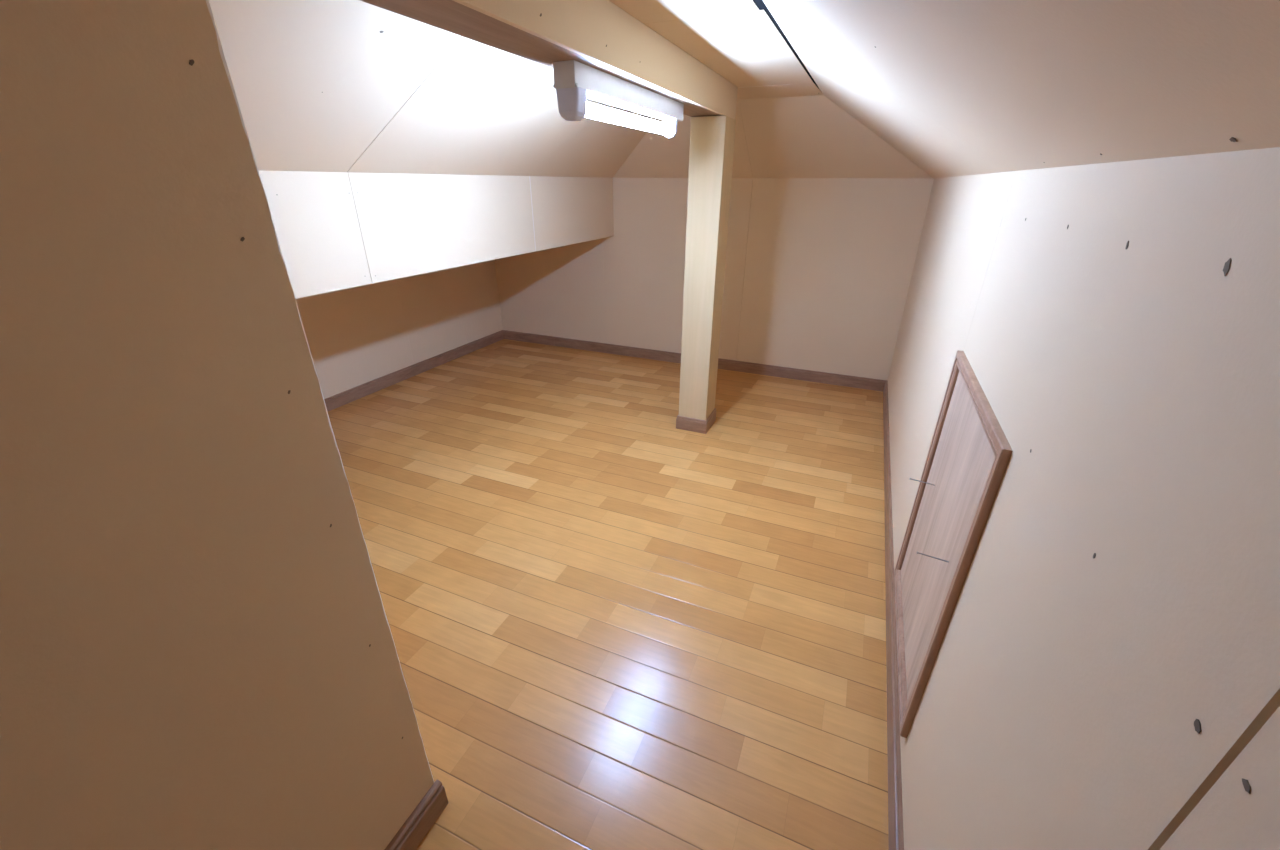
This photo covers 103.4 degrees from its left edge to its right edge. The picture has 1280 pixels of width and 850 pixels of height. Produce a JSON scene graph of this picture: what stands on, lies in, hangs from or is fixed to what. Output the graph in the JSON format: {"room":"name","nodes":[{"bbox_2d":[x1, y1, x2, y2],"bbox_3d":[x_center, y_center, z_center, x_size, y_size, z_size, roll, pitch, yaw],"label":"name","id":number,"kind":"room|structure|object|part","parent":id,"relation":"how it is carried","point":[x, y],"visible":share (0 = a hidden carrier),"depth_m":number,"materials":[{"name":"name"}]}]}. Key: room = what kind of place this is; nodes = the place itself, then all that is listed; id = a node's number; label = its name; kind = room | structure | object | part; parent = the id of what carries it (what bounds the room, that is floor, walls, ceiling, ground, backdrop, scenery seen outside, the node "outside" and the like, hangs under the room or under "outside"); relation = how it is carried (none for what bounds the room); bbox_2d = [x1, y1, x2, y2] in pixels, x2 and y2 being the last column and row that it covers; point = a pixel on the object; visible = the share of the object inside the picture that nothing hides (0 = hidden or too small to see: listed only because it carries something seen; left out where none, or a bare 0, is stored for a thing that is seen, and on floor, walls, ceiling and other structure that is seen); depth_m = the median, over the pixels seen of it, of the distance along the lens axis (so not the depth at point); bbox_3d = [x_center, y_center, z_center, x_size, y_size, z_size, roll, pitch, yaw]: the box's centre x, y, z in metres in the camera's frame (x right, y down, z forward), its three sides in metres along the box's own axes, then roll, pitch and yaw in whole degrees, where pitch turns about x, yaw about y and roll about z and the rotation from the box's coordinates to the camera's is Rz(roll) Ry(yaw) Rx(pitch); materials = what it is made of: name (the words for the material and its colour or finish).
{"room":"attic","nodes":[
{"label":"attic","id":0,"kind":"room"},
{"bbox_2d":[0,0,447,849],"bbox_3d":[-0.742,0.508,-0.086,0.026,1.284,1.868,11,28,21],"label":"wall","id":1,"kind":"structure","parent":0,"point":[198,651],"depth_m":0.46,"materials":[{"name":"paint"}]},
{"bbox_2d":[296,260,502,398],"bbox_3d":[-1.557,-0.479,2.545,0.022,0.776,2.645,11,28,21],"label":"wall","id":2,"kind":"structure","parent":0,"point":[356,336],"depth_m":2.88,"materials":[{"name":"white paint"}]},
{"bbox_2d":[324,330,503,411],"bbox_3d":[-1.544,-0.156,2.693,0.009,0.066,2.645,11,28,21],"label":"baseboard","id":3,"kind":"structure","parent":2,"relation":"attached to","point":[335,401],"depth_m":3.01,"materials":[{"name":"brown wood"}]},
{"bbox_2d":[258,171,613,298],"bbox_3d":[-1.127,-0.879,2.137,0.956,0.329,2.665,11,28,21],"label":"wall","id":4,"kind":"structure","parent":0,"point":[335,231],"depth_m":1.76,"materials":[{"name":"paint"}]},
{"bbox_2d":[328,339,888,849],"bbox_3d":[-0.706,0.486,1.478,2.733,0.030,4.608,11,28,21],"label":"floor","id":5,"kind":"structure","parent":0,"point":[613,625],"depth_m":1.45,"materials":[{"name":"brown wood"}]},
{"bbox_2d":[676,116,735,433],"bbox_3d":[0.278,-0.583,2.195,0.150,1.284,0.170,11,28,21],"label":"support post","id":6,"kind":"object","parent":5,"relation":"on","point":[712,138],"visible":1,"depth_m":2.09,"materials":[{"name":"beige laminate"}]},
{"bbox_3d":[0.243,-0.002,2.391,0.150,0.066,0.008,11,28,21],"label":"skirting","id":7,"kind":"part","parent":6,"relation":"part of","materials":[{"name":"brown wood"}]},
{"bbox_3d":[0.340,-0.021,2.433,0.008,0.066,0.170,11,28,21],"label":"skirting","id":8,"kind":"part","parent":6,"relation":"part of","materials":[{"name":"brown wood"}]},
{"bbox_2d":[495,178,933,379],"bbox_3d":[0.190,-0.918,3.113,2.633,1.092,0.022,11,28,21],"label":"wall","id":9,"kind":"structure","parent":0,"point":[818,271],"depth_m":2.91,"materials":[{"name":"white paint"}]},
{"bbox_2d":[503,330,886,391],"bbox_3d":[0.182,-0.449,3.322,2.633,0.066,0.009,11,28,21],"label":"baseboard","id":10,"kind":"structure","parent":9,"relation":"attached to","point":[733,365],"depth_m":3.18,"materials":[{"name":"brown wood"}]},
{"bbox_2d":[209,0,1279,177],"bbox_3d":[-0.268,-0.593,0.760,1.717,0.364,4.519,11,28,21],"label":"ceiling","id":11,"kind":"structure","parent":0,"point":[827,88],"depth_m":1.04,"materials":[{"name":"paint"}]},
{"bbox_2d":[360,0,737,118],"bbox_3d":[-0.431,-0.503,0.409,0.138,0.112,3.737,11,28,21],"label":"ceiling beam","id":12,"kind":"structure","parent":11,"relation":"attached to","point":[600,35],"depth_m":0.98,"materials":[{"name":"wood"}]},
{"bbox_2d":[553,60,683,137],"bbox_3d":[-0.019,-0.831,1.335,0.059,0.102,0.687,11,28,21],"label":"lamp","id":13,"kind":"object","parent":12,"relation":"attached to","point":[575,82],"visible":1,"depth_m":1.18,"materials":[{"name":"white plastic"}]},
{"bbox_2d":[663,119,676,137],"bbox_3d":[0.094,-0.929,1.586,0.042,0.050,0.016,11,28,21],"label":"light fixture","id":14,"kind":"object","parent":13,"relation":"attached to","point":[672,122],"depth_m":1.57,"materials":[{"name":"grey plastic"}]},
{"bbox_2d":[888,147,1279,849],"bbox_3d":[0.516,0.214,0.766,0.023,1.088,4.508,11,28,21],"label":"wall","id":15,"kind":"structure","parent":0,"point":[1105,674],"depth_m":0.44,"materials":[{"name":"paint"}]},
{"bbox_2d":[883,380,903,849],"bbox_3d":[0.499,0.671,0.993,0.010,0.066,4.508,11,28,21],"label":"baseboard","id":16,"kind":"structure","parent":15,"relation":"attached to","point":[895,805],"depth_m":1.16,"materials":[{"name":"brown wood"}]},
{"bbox_2d":[894,350,1012,737],"bbox_3d":[0.582,0.212,1.041,0.053,0.622,0.496,11,28,21],"label":"access hatch","id":17,"kind":"object","parent":15,"relation":"attached to","point":[969,454],"visible":1,"depth_m":0.97,"materials":[{"name":"brown wood"}]},
{"bbox_3d":[0.599,0.484,1.162,0.012,0.027,0.496,11,28,21],"label":"frame rail","id":18,"kind":"part","parent":17,"relation":"part of","materials":[{"name":"brown wood"}]},
{"bbox_3d":[0.605,0.217,1.032,0.002,0.568,0.442,11,28,21],"label":"hatch panel","id":19,"kind":"part","parent":17,"relation":"part of","materials":[{"name":"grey wood"}]},
{"bbox_3d":[0.602,-0.052,0.904,0.012,0.027,0.496,11,28,21],"label":"frame rail","id":20,"kind":"part","parent":17,"relation":"part of","materials":[{"name":"brown wood"}]}
]}

